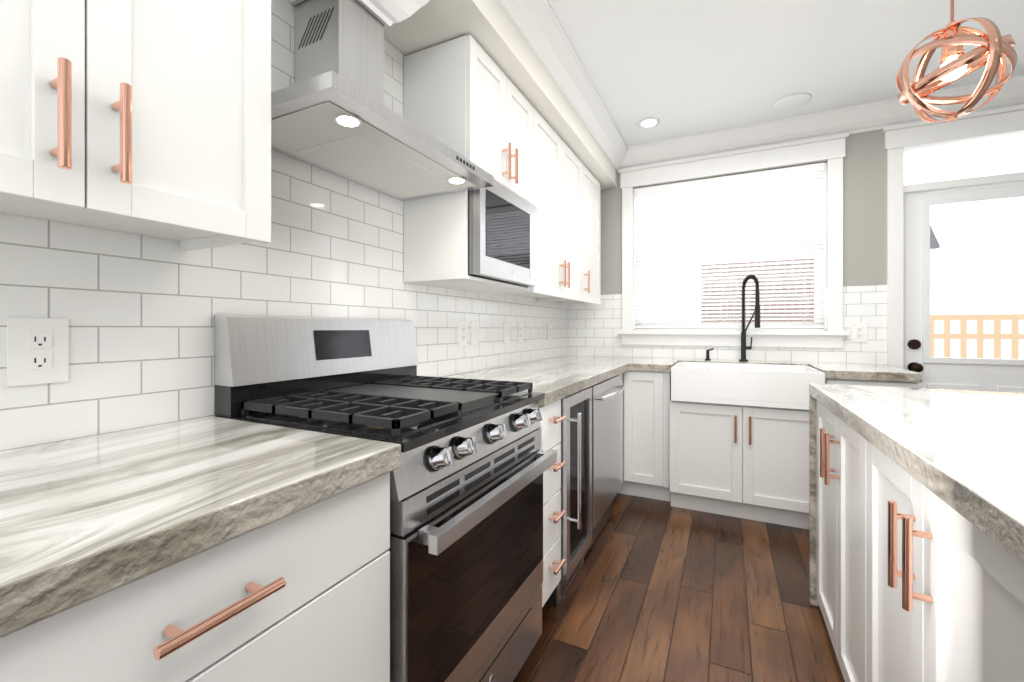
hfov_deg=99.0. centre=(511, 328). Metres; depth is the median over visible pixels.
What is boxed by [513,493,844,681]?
floor
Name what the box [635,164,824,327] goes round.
window blinds
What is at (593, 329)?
wall
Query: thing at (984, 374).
back door
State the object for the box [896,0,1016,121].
pendant light
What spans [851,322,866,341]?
electrical outlet plate
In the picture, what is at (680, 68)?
ceiling
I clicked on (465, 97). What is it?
upper cabinet
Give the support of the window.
in the wall at (593, 329)
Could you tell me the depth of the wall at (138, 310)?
1.15 m
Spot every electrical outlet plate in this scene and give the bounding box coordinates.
[7,318,68,386]
[458,321,466,345]
[503,322,509,342]
[517,323,522,341]
[547,324,551,339]
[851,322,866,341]
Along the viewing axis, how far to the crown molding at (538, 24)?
2.26 m
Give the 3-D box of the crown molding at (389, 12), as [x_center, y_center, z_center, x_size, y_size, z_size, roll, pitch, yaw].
[-0.425,-1.085,1.354,0.124,0.140,0.414,0,0,26]
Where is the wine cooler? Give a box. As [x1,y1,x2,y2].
[545,387,591,606]
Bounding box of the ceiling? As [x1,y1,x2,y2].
[549,0,1023,146]
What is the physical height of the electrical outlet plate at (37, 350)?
0.130 m
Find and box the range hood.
[271,0,493,200]
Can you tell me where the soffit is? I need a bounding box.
[384,0,616,188]
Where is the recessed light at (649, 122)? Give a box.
[637,117,659,127]
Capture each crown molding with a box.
[357,0,431,28]
[498,0,629,170]
[630,75,1023,167]
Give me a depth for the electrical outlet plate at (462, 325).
2.24 m
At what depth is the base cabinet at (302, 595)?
0.62 m
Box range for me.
[215,314,556,681]
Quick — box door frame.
[881,105,1023,368]
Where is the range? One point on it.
(465, 549)
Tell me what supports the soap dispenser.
on the countertop
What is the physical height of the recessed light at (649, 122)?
0.006 m
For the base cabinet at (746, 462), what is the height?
0.690 m
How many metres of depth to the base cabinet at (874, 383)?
2.35 m
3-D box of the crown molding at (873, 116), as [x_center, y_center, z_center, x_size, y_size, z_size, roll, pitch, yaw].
[2.304,-1.355,2.800,3.030,0.140,0.110,0,0,26]
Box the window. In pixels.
[617,133,849,347]
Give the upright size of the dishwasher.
0.866 m
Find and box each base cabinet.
[0,472,389,681]
[536,399,565,606]
[618,370,670,501]
[669,400,808,529]
[825,378,917,387]
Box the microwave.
[468,179,537,286]
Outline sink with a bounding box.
[671,361,824,409]
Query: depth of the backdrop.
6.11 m
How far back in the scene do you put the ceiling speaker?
2.73 m
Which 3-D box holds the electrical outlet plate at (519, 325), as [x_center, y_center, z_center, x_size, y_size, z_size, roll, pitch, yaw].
[0.056,0.024,2.878,0.008,0.125,0.078,0,0,26]
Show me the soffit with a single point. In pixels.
(490, 28)
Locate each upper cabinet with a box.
[0,0,270,250]
[404,35,532,292]
[491,108,581,301]
[541,163,600,304]
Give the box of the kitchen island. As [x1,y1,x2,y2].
[809,383,1023,681]
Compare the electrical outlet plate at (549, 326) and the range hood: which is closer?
the range hood
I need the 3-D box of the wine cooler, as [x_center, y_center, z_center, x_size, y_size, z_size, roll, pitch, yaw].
[0.046,0.711,2.072,0.684,0.866,0.377,0,0,26]
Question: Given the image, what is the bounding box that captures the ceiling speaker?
[772,93,811,110]
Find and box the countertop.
[0,355,921,636]
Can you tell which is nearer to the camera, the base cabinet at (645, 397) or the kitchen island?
the kitchen island
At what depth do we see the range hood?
1.32 m
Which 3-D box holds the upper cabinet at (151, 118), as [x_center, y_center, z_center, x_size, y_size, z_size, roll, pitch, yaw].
[-0.790,-0.667,0.743,0.368,0.958,0.620,0,0,26]
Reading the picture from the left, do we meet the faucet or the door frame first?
the faucet
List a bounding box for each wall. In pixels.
[0,0,567,450]
[568,130,886,364]
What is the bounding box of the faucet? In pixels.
[739,275,759,360]
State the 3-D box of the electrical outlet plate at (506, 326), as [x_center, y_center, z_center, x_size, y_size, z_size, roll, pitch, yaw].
[-0.031,0.024,2.698,0.010,0.125,0.078,0,0,26]
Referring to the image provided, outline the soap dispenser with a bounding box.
[705,348,712,359]
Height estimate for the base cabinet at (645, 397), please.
0.866 m
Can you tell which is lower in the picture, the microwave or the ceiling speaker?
the microwave
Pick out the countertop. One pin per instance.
(84, 519)
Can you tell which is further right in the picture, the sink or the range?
the sink
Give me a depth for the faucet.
3.05 m
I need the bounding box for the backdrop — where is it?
[642,138,1023,358]
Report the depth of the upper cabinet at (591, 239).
3.26 m
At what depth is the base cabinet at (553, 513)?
1.67 m
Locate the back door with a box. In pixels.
[904,182,1023,392]
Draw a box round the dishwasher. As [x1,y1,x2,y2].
[584,375,624,557]
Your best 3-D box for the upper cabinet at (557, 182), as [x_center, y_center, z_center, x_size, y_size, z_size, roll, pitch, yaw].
[0.171,-0.667,2.699,0.368,0.958,0.842,0,0,26]

